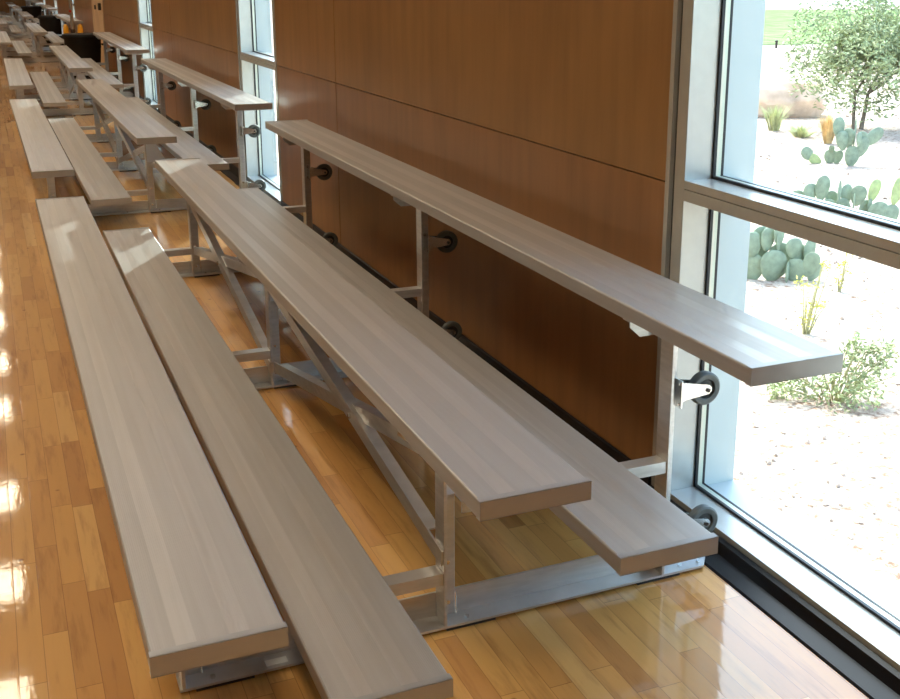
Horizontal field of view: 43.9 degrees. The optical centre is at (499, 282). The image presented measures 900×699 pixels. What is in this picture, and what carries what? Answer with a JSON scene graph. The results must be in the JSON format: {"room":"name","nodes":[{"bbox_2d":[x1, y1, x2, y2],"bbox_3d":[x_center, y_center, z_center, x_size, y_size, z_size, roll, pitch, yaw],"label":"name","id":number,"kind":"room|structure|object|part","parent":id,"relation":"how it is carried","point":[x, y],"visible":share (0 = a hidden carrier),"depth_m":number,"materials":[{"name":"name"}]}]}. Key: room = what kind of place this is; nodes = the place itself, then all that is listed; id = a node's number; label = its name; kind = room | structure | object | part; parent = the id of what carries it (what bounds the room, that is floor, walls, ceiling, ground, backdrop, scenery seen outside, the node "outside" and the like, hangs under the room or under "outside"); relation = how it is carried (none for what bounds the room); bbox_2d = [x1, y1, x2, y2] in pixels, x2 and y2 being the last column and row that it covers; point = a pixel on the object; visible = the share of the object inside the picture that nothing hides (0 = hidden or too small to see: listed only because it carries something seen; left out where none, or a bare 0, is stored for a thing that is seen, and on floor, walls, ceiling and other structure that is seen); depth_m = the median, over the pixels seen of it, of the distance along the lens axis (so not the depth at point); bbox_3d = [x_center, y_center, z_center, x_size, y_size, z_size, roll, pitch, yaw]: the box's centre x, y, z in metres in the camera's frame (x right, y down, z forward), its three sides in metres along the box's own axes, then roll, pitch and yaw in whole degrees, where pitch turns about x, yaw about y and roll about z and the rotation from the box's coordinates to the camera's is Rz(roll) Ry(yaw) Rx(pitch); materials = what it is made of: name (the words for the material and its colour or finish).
{"room":"school gymnasium","nodes":[
{"label":"school gymnasium","id":0,"kind":"room"},
{"bbox_2d":[0,0,27,14],"bbox_3d":[-27.328,-13.412,40.301,19.020,7.720,0.200,-6,17,-23],"label":"wall","id":1,"kind":"structure","parent":0,"point":[4,7],"depth_m":44.46,"materials":[{"name":"brown wood"}]},
{"bbox_2d":[31,0,673,459],"bbox_3d":[-6.633,-7.120,18.025,0.225,7.905,59.400,-6,17,-23],"label":"wall","id":2,"kind":"structure","parent":0,"point":[553,113],"depth_m":4.28,"materials":[{"name":"brown wood"}]},
{"bbox_3d":[-12.487,-7.439,31.102,0.018,0.979,3.345,-6,17,-23],"label":"wall panel","id":3,"kind":"part","parent":2,"relation":"part of","materials":[{"name":"brown wood"}]},
{"bbox_2d":[54,0,57,13],"bbox_3d":[-11.435,-7.997,28.824,0.243,3.330,1.248,-6,17,-23],"label":"window","id":4,"kind":"structure","parent":2,"relation":"in","point":[55,1],"depth_m":29.48,"materials":[{"name":"silver"}]},
{"bbox_3d":[-11.004,-6.566,27.922,0.018,0.979,1.376,-6,17,-23],"label":"wall panel","id":5,"kind":"part","parent":2,"relation":"part of","materials":[{"name":"brown wood"}]},
{"bbox_3d":[-10.032,-5.995,25.839,0.018,0.979,3.345,-6,17,-23],"label":"wall panel","id":6,"kind":"part","parent":2,"relation":"part of","materials":[{"name":"brown wood"}]},
{"bbox_2d":[72,0,74,17],"bbox_3d":[-8.979,-6.552,23.561,0.243,3.330,1.248,-6,17,-23],"label":"window","id":7,"kind":"structure","parent":2,"relation":"in","point":[72,0],"depth_m":24.20,"materials":[{"name":"silver"}]},
{"bbox_3d":[-8.548,-5.122,22.658,0.018,0.979,1.376,-6,17,-23],"label":"wall panel","id":8,"kind":"part","parent":2,"relation":"part of","materials":[{"name":"brown wood"}]},
{"bbox_3d":[-7.023,-5.883,18.971,0.018,2.433,5.977,-6,17,-23],"label":"wall panel","id":9,"kind":"part","parent":2,"relation":"part of","materials":[{"name":"brown wood"}]},
{"bbox_3d":[-7.036,-4.233,19.418,0.018,0.979,5.977,-6,17,-23],"label":"wall panel","id":10,"kind":"part","parent":2,"relation":"part of","materials":[{"name":"brown wood"}]},
{"bbox_2d":[91,0,104,68],"bbox_3d":[-6.670,-4.672,18.367,0.059,2.210,1.850,-6,17,-23],"label":"door","id":11,"kind":"structure","parent":2,"relation":"in","point":[97,5],"depth_m":18.30,"materials":[{"name":"brown wood"}]},
{"bbox_3d":[-5.107,-4.756,14.865,0.018,2.433,3.345,-6,17,-23],"label":"wall panel","id":12,"kind":"part","parent":2,"relation":"part of","materials":[{"name":"brown wood"}]},
{"bbox_3d":[-5.121,-3.106,15.312,0.018,0.979,3.345,-6,17,-23],"label":"wall panel","id":13,"kind":"part","parent":2,"relation":"part of","materials":[{"name":"brown wood"}]},
{"bbox_2d":[137,0,158,110],"bbox_3d":[-4.068,-3.664,13.034,0.243,3.330,1.248,-6,17,-23],"label":"window","id":14,"kind":"structure","parent":2,"relation":"in","point":[144,6],"depth_m":13.70,"materials":[{"name":"silver"}]},
{"bbox_3d":[-4.009,-3.670,13.060,0.113,3.330,1.248,-6,17,-23],"label":"frame","id":15,"kind":"part","parent":14,"relation":"part of","materials":[{"name":"silver metal"}]},
{"bbox_3d":[-3.623,-3.884,11.685,0.018,2.433,1.376,-6,17,-23],"label":"wall panel","id":16,"kind":"part","parent":2,"relation":"part of","materials":[{"name":"brown wood"}]},
{"bbox_3d":[-3.637,-2.233,12.131,0.018,0.979,1.376,-6,17,-23],"label":"wall panel","id":17,"kind":"part","parent":2,"relation":"part of","materials":[{"name":"brown wood"}]},
{"bbox_3d":[-2.652,-3.312,9.602,0.018,2.433,3.345,-6,17,-23],"label":"wall panel","id":18,"kind":"part","parent":2,"relation":"part of","materials":[{"name":"brown wood"}]},
{"bbox_3d":[-2.665,-1.662,10.048,0.018,0.979,3.345,-6,17,-23],"label":"wall panel","id":19,"kind":"part","parent":2,"relation":"part of","materials":[{"name":"brown wood"}]},
{"bbox_2d":[235,0,282,203],"bbox_3d":[-1.612,-2.219,7.771,0.243,3.330,1.248,-6,17,-23],"label":"window","id":20,"kind":"structure","parent":2,"relation":"in","point":[257,63],"depth_m":8.43,"materials":[{"name":"silver"}]},
{"bbox_3d":[-1.553,-2.226,7.796,0.113,3.330,1.248,-6,17,-23],"label":"frame","id":21,"kind":"part","parent":20,"relation":"part of","materials":[{"name":"silver metal"}]},
{"bbox_3d":[-1.168,-2.439,6.421,0.018,2.433,1.376,-6,17,-23],"label":"wall panel","id":22,"kind":"part","parent":2,"relation":"part of","materials":[{"name":"brown wood"}]},
{"bbox_3d":[-1.181,-0.789,6.868,0.018,0.979,1.376,-6,17,-23],"label":"wall panel","id":23,"kind":"part","parent":2,"relation":"part of","materials":[{"name":"brown wood"}]},
{"bbox_3d":[-0.209,-0.217,4.785,0.018,0.979,3.345,-6,17,-23],"label":"wall panel","id":24,"kind":"part","parent":2,"relation":"part of","materials":[{"name":"brown wood"}]},
{"bbox_2d":[102,67,899,698],"bbox_3d":[-6.802,-3.622,18.906,0.081,0.078,59.000,-6,17,-23],"label":"baseboard","id":25,"kind":"structure","parent":2,"relation":"attached to","point":[861,667],"depth_m":2.85,"materials":[{"name":"plastic"}]},
{"bbox_3d":[-0.196,-1.868,4.338,0.018,2.433,3.345,-6,17,-23],"label":"wall panel","id":26,"kind":"part","parent":2,"relation":"part of","materials":[{"name":"brown wood"}]},
{"bbox_2d":[651,0,899,671],"bbox_3d":[0.843,-0.775,2.507,0.243,3.330,1.248,-6,17,-23],"label":"window","id":27,"kind":"structure","parent":2,"relation":"in","point":[712,198],"depth_m":3.08,"materials":[{"name":"silver"}]},
{"bbox_3d":[0.743,-0.783,2.458,0.023,3.290,1.248,-6,17,-23],"label":"edge trim","id":28,"kind":"part","parent":27,"relation":"part of","materials":[{"name":"silver metal"}]},
{"bbox_2d":[0,20,868,698],"bbox_3d":[-15.225,-2.600,15.257,18.595,0.120,59.000,-6,17,-23],"label":"floor","id":29,"kind":"structure","parent":0,"point":[69,626],"depth_m":3.04,"materials":[{"name":"brown wood"}]},
{"bbox_2d":[0,0,32,19],"bbox_3d":[-18.398,-10.311,41.981,1.524,0.756,4.530,-6,17,-23],"label":"bleachers","id":30,"kind":"object","parent":29,"relation":"on","point":[28,2],"visible":0.42,"depth_m":40.75,"materials":[{"name":"wood"}]},
{"bbox_2d":[0,0,43,26],"bbox_3d":[-15.774,-8.796,36.460,1.524,0.756,4.530,-6,17,-24],"label":"bleachers","id":31,"kind":"object","parent":29,"relation":"on","point":[16,9],"visible":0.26,"depth_m":36.01,"materials":[{"name":"wood"}]},
{"bbox_2d":[0,5,57,38],"bbox_3d":[-12.838,-7.084,30.224,1.525,0.756,4.530,-6,17,-24],"label":"bleachers","id":32,"kind":"object","parent":29,"relation":"on","point":[15,31],"visible":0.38,"depth_m":29.32,"materials":[{"name":"wood"}]},
{"bbox_3d":[-12.811,-6.774,30.358,1.427,0.070,0.063,-6,17,-24],"label":"rail","id":33,"kind":"part","parent":32,"relation":"part of","materials":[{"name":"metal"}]},
{"bbox_3d":[-12.064,-6.335,28.761,1.427,0.070,0.063,-6,17,-24],"label":"rail","id":34,"kind":"part","parent":32,"relation":"part of","materials":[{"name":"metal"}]},
{"bbox_2d":[21,6,42,21],"bbox_3d":[-14.064,-7.956,33.545,0.600,0.684,0.600,6,16,20],"label":"trash bin","id":35,"kind":"object","parent":29,"relation":"on","point":[35,11],"visible":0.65,"depth_m":33.28,"materials":[{"name":"black plastic"}]},
{"bbox_3d":[-14.062,-8.251,33.466,0.600,0.074,0.600,-6,17,-23],"label":"lid","id":36,"kind":"part","parent":35,"relation":"part of","materials":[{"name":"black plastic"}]},
{"bbox_2d":[0,14,82,61],"bbox_3d":[-9.247,-4.902,22.266,1.525,0.756,4.530,-6,17,-24],"label":"bleachers","id":37,"kind":"object","parent":29,"relation":"on","point":[21,48],"visible":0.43,"depth_m":21.54,"materials":[{"name":"wood"}]},
{"bbox_3d":[-9.968,-5.029,23.997,1.427,0.070,0.063,-6,17,-24],"label":"rail","id":38,"kind":"part","parent":37,"relation":"part of","materials":[{"name":"metal"}]},
{"bbox_3d":[-9.219,-4.591,22.400,1.427,0.070,0.063,-6,17,-24],"label":"rail","id":39,"kind":"part","parent":37,"relation":"part of","materials":[{"name":"metal"}]},
{"bbox_3d":[-8.470,-4.153,20.803,1.427,0.070,0.063,-6,17,-24],"label":"rail","id":40,"kind":"part","parent":37,"relation":"part of","materials":[{"name":"metal"}]},
{"bbox_2d":[37,15,66,46],"bbox_3d":[-10.217,-5.744,25.486,0.600,0.684,0.600,6,16,20],"label":"trash bin","id":41,"kind":"object","parent":29,"relation":"on","point":[50,23],"visible":0.6,"depth_m":25.23,"materials":[{"name":"black plastic"}]},
{"bbox_3d":[-10.214,-6.039,25.407,0.600,0.074,0.600,-6,17,-23],"label":"lid","id":42,"kind":"part","parent":41,"relation":"part of","materials":[{"name":"black plastic"}]},
{"bbox_2d":[63,0,82,66],"bbox_3d":[-7.262,-4.670,18.859,0.400,2.120,0.440,-6,17,-23],"label":"cart","id":43,"kind":"object","parent":29,"relation":"on","point":[65,27],"visible":0.39,"depth_m":18.88,"materials":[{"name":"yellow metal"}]},
{"bbox_2d":[4,32,151,115],"bbox_3d":[-5.525,-2.728,14.347,1.524,0.756,4.530,-6,17,-23],"label":"bleachers","id":44,"kind":"object","parent":29,"relation":"on","point":[18,77],"visible":0.93,"depth_m":13.72,"materials":[{"name":"wood"}]},
{"bbox_3d":[-6.234,-2.857,16.083,1.427,0.070,0.063,-6,17,-23],"label":"rail","id":45,"kind":"part","parent":44,"relation":"part of","materials":[{"name":"metal"}]},
{"bbox_3d":[-6.488,-2.923,15.943,0.386,0.032,0.046,-6,17,-23],"label":"foot arm","id":46,"kind":"part","parent":44,"relation":"part of","materials":[{"name":"metal"}]},
{"bbox_3d":[-5.014,-2.044,12.739,0.386,0.032,0.046,-6,17,-23],"label":"foot arm","id":47,"kind":"part","parent":44,"relation":"part of","materials":[{"name":"metal"}]},
{"bbox_3d":[-4.761,-1.978,12.879,1.427,0.070,0.063,-6,17,-23],"label":"rail","id":48,"kind":"part","parent":44,"relation":"part of","materials":[{"name":"metal"}]},
{"bbox_3d":[-5.497,-2.417,14.481,1.427,0.070,0.063,-6,17,-23],"label":"rail","id":49,"kind":"part","parent":44,"relation":"part of","materials":[{"name":"metal"}]},
{"bbox_3d":[-5.267,-2.711,14.501,0.571,0.032,0.046,-6,17,-23],"label":"foot arm","id":50,"kind":"part","parent":44,"relation":"part of","materials":[{"name":"metal"}]},
{"bbox_3d":[-4.530,-2.271,12.899,0.571,0.032,0.046,-6,17,-23],"label":"foot arm","id":51,"kind":"part","parent":44,"relation":"part of","materials":[{"name":"metal"}]},
{"bbox_2d":[60,33,102,78],"bbox_3d":[-6.536,-3.556,17.514,0.600,0.684,0.600,6,16,20],"label":"trash bin","id":52,"kind":"object","parent":29,"relation":"on","point":[85,45],"visible":0.53,"depth_m":17.26,"materials":[{"name":"black plastic"}]},
{"bbox_3d":[-6.533,-3.851,17.434,0.600,0.074,0.600,-6,17,-23],"label":"lid","id":53,"kind":"part","parent":52,"relation":"part of","materials":[{"name":"black plastic"}]},
{"bbox_2d":[9,58,272,215],"bbox_3d":[-3.079,-1.271,9.036,1.525,0.756,4.530,-6,17,-24],"label":"bleachers","id":54,"kind":"object","parent":29,"relation":"on","point":[53,147],"visible":0.95,"depth_m":7.98,"materials":[{"name":"wood"}]},
{"bbox_3d":[-4.060,-1.463,10.620,0.386,0.032,0.046,-6,17,-24],"label":"foot arm","id":55,"kind":"part","parent":54,"relation":"part of","materials":[{"name":"metal"}]},
{"bbox_3d":[-3.304,-1.026,9.027,0.386,0.032,0.046,-6,17,-24],"label":"foot arm","id":56,"kind":"part","parent":54,"relation":"part of","materials":[{"name":"metal"}]},
{"bbox_3d":[-3.808,-1.398,10.763,1.427,0.070,0.063,-6,17,-24],"label":"rail","id":57,"kind":"part","parent":54,"relation":"part of","materials":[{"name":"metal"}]},
{"bbox_3d":[-2.549,-0.588,7.433,0.386,0.032,0.046,-6,17,-24],"label":"foot arm","id":58,"kind":"part","parent":54,"relation":"part of","materials":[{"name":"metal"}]},
{"bbox_3d":[-2.297,-0.523,7.576,1.427,0.070,0.063,-6,17,-24],"label":"rail","id":59,"kind":"part","parent":54,"relation":"part of","materials":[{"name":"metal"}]},
{"bbox_3d":[-3.052,-0.960,9.170,1.427,0.070,0.063,-6,17,-24],"label":"rail","id":60,"kind":"part","parent":54,"relation":"part of","materials":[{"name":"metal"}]},
{"bbox_3d":[-3.579,-1.692,10.786,0.571,0.032,0.046,-6,17,-24],"label":"foot arm","id":61,"kind":"part","parent":54,"relation":"part of","materials":[{"name":"metal"}]},
{"bbox_3d":[-2.823,-1.254,9.192,0.571,0.032,0.046,-6,17,-24],"label":"foot arm","id":62,"kind":"part","parent":54,"relation":"part of","materials":[{"name":"metal"}]},
{"bbox_3d":[-2.068,-0.817,7.599,0.571,0.032,0.046,-6,17,-24],"label":"foot arm","id":63,"kind":"part","parent":54,"relation":"part of","materials":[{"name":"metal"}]},
{"bbox_2d":[35,119,843,698],"bbox_3d":[-0.842,0.047,4.233,1.524,0.756,4.530,-6,17,-23],"label":"bleachers","id":64,"kind":"object","parent":29,"relation":"on","point":[207,615],"visible":1,"depth_m":2.87,"materials":[{"name":"grey metal"}]},
{"bbox_3d":[-1.813,-0.147,5.824,0.386,0.032,0.046,-6,17,-23],"label":"foot arm","id":65,"kind":"part","parent":64,"relation":"part of","materials":[{"name":"metal"}]},
{"bbox_3d":[-1.560,-0.081,5.965,1.427,0.070,0.063,-6,17,-23],"label":"rail","id":66,"kind":"part","parent":64,"relation":"part of","materials":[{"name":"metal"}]},
{"bbox_3d":[-1.067,0.292,4.226,0.386,0.032,0.046,-6,17,-23],"label":"foot arm","id":67,"kind":"part","parent":64,"relation":"part of","materials":[{"name":"metal"}]},
{"bbox_3d":[-0.814,0.358,4.367,1.427,0.070,0.063,-6,17,-23],"label":"rail","id":68,"kind":"part","parent":64,"relation":"part of","materials":[{"name":"metal"}]},
{"bbox_3d":[-1.068,-0.774,6.056,0.228,0.045,0.037,-6,17,-23],"label":"seat arm","id":69,"kind":"part","parent":64,"relation":"part of","materials":[{"name":"wood"}]},
{"bbox_3d":[-1.330,-0.374,5.987,0.571,0.032,0.046,-6,17,-23],"label":"foot arm","id":70,"kind":"part","parent":64,"relation":"part of","materials":[{"name":"metal"}]},
{"bbox_3d":[-0.322,-0.335,4.458,0.228,0.045,0.037,-6,17,-23],"label":"seat arm","id":71,"kind":"part","parent":64,"relation":"part of","materials":[{"name":"metal"}]},
{"bbox_3d":[-0.585,0.064,4.388,0.571,0.032,0.046,-6,17,-23],"label":"foot arm","id":72,"kind":"part","parent":64,"relation":"part of","materials":[{"name":"metal"}]},
{"bbox_3d":[-0.322,0.730,2.628,0.386,0.032,0.046,-6,17,-23],"label":"foot arm","id":73,"kind":"part","parent":64,"relation":"part of","materials":[{"name":"metal"}]},
{"bbox_3d":[-0.069,0.796,2.769,1.427,0.070,0.063,-6,17,-23],"label":"rail","id":74,"kind":"part","parent":64,"relation":"part of","materials":[{"name":"metal"}]},
{"bbox_3d":[0.161,0.502,2.791,0.571,0.032,0.046,-6,17,-23],"label":"foot arm","id":75,"kind":"part","parent":64,"relation":"part of","materials":[{"name":"metal"}]},
{"bbox_3d":[0.423,0.103,2.860,0.228,0.045,0.037,-6,17,-23],"label":"seat arm","id":76,"kind":"part","parent":64,"relation":"part of","materials":[{"name":"metal"}]},
{"label":"outside","id":77,"kind":"structure","parent":0,"visible":0},
{"bbox_2d":[270,0,899,590],"bbox_3d":[66.779,-23.223,95.044,198.210,0.300,280.000,-6,17,-23],"label":"terrain","id":78,"kind":"structure","parent":77,"point":[875,545],"depth_m":4.82,"materials":[{"name":"beige sand"}]},
{"bbox_2d":[758,102,793,130],"bbox_3d":[3.340,-2.017,13.571,0.468,0.343,0.445,11,18,34],"label":"grass tuft","id":79,"kind":"object","parent":78,"relation":"on","point":[774,119],"visible":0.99,"depth_m":13.56,"materials":[{"name":"green plant"}]},
{"bbox_2d":[747,226,821,282],"bbox_3d":[1.707,-0.173,6.725,0.500,0.350,0.172,1,15,0],"label":"cactus","id":80,"kind":"object","parent":78,"relation":"on","point":[791,259],"visible":0.84,"depth_m":6.72,"materials":[{"name":"green plant"}]},
{"bbox_2d":[758,72,827,117],"bbox_3d":[3.831,-2.500,15.216,1.288,0.727,0.918,-1,15,-6],"label":"boulder","id":81,"kind":"object","parent":78,"relation":"on","point":[773,89],"visible":0.48,"depth_m":14.83,"materials":[{"name":"brown stone"}]},
{"bbox_2d":[779,123,820,137],"bbox_3d":[3.533,-1.774,13.040,0.566,0.153,0.586,-6,17,-23],"label":"grass tuft","id":82,"kind":"object","parent":78,"relation":"on","point":[797,131],"visible":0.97,"depth_m":13.00,"materials":[{"name":"green plant"}]},
{"bbox_2d":[794,260,831,333],"bbox_3d":[1.588,0.081,5.686,0.180,0.401,0.109,-2,15,-8],"label":"weed","id":83,"kind":"object","parent":78,"relation":"on","point":[804,324],"visible":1,"depth_m":5.68,"materials":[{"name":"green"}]},
{"bbox_2d":[739,112,899,539],"bbox_3d":[3.429,-0.659,9.173,9.513,0.065,14.476,-6,17,-23],"label":"gravel","id":84,"kind":"object","parent":78,"relation":"on","point":[825,502],"visible":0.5,"depth_m":4.59,"materials":[{"name":"beige gravel"}]},
{"bbox_2d":[801,145,843,163],"bbox_3d":[3.215,-1.271,11.136,0.454,0.194,0.059,-1,15,-7],"label":"cactus","id":85,"kind":"object","parent":78,"relation":"on","point":[830,156],"visible":0.99,"depth_m":11.13,"materials":[{"name":"green plant"}]},
{"bbox_2d":[815,113,844,143],"bbox_3d":[3.691,-1.724,12.496,0.335,0.343,0.329,-6,17,-23],"label":"grass tuft","id":86,"kind":"object","parent":78,"relation":"on","point":[828,135],"visible":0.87,"depth_m":12.48,"materials":[{"name":"yellow plant"}]},
{"bbox_2d":[766,332,899,413],"bbox_3d":[1.428,0.391,4.755,0.561,0.354,0.314,1,15,0],"label":"bush","id":87,"kind":"object","parent":78,"relation":"on","point":[853,382],"visible":0.87,"depth_m":4.76,"materials":[{"name":"green plant"}]},
{"bbox_2d":[792,175,880,211],"bbox_3d":[2.500,-0.605,8.290,0.662,0.379,0.174,1,15,2],"label":"cactus","id":88,"kind":"object","parent":78,"relation":"on","point":[857,195],"visible":0.59,"depth_m":8.27,"materials":[{"name":"green plant"}]},
{"bbox_2d":[779,0,899,129],"bbox_3d":[4.491,-2.848,13.542,2.172,2.020,2.151,-6,17,-23],"label":"tree","id":89,"kind":"object","parent":78,"relation":"on","point":[876,42],"visible":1,"depth_m":13.36,"materials":[{"name":"green plant"}]},
{"bbox_2d":[833,253,852,291],"bbox_3d":[2.014,-0.078,6.492,0.118,0.293,0.111,-6,17,-23],"label":"weed","id":90,"kind":"object","parent":78,"relation":"on","point":[840,287],"visible":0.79,"depth_m":6.49,"materials":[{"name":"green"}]},
{"bbox_2d":[833,117,883,165],"bbox_3d":[3.522,-1.378,10.962,0.525,0.490,0.144,-2,15,-8],"label":"cactus","id":91,"kind":"object","parent":78,"relation":"on","point":[845,138],"visible":1,"depth_m":10.95,"materials":[{"name":"green plant"}]},
{"bbox_2d":[868,177,899,219],"bbox_3d":[2.858,-0.591,8.235,0.264,0.385,0.040,-1,15,-4],"label":"cactus","id":92,"kind":"object","parent":78,"relation":"on","point":[891,211],"visible":0.7,"depth_m":8.23,"materials":[{"name":"green plant"}]},
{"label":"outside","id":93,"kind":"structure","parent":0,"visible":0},
{"bbox_2d":[763,9,898,44],"bbox_3d":[14.954,-13.462,56.850,17.693,0.040,55.920,7,16,22],"label":"lawn","id":94,"kind":"structure","parent":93,"point":[776,21],"depth_m":47.68,"materials":[{"name":"green plant"}]},
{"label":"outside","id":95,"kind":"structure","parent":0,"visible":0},
{"bbox_2d":[766,0,899,4],"bbox_3d":[41.338,-31.553,124.496,79.500,0.035,51.300,-6,17,-23],"label":"road","id":96,"kind":"structure","parent":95,"point":[768,2],"depth_m":102.40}
]}

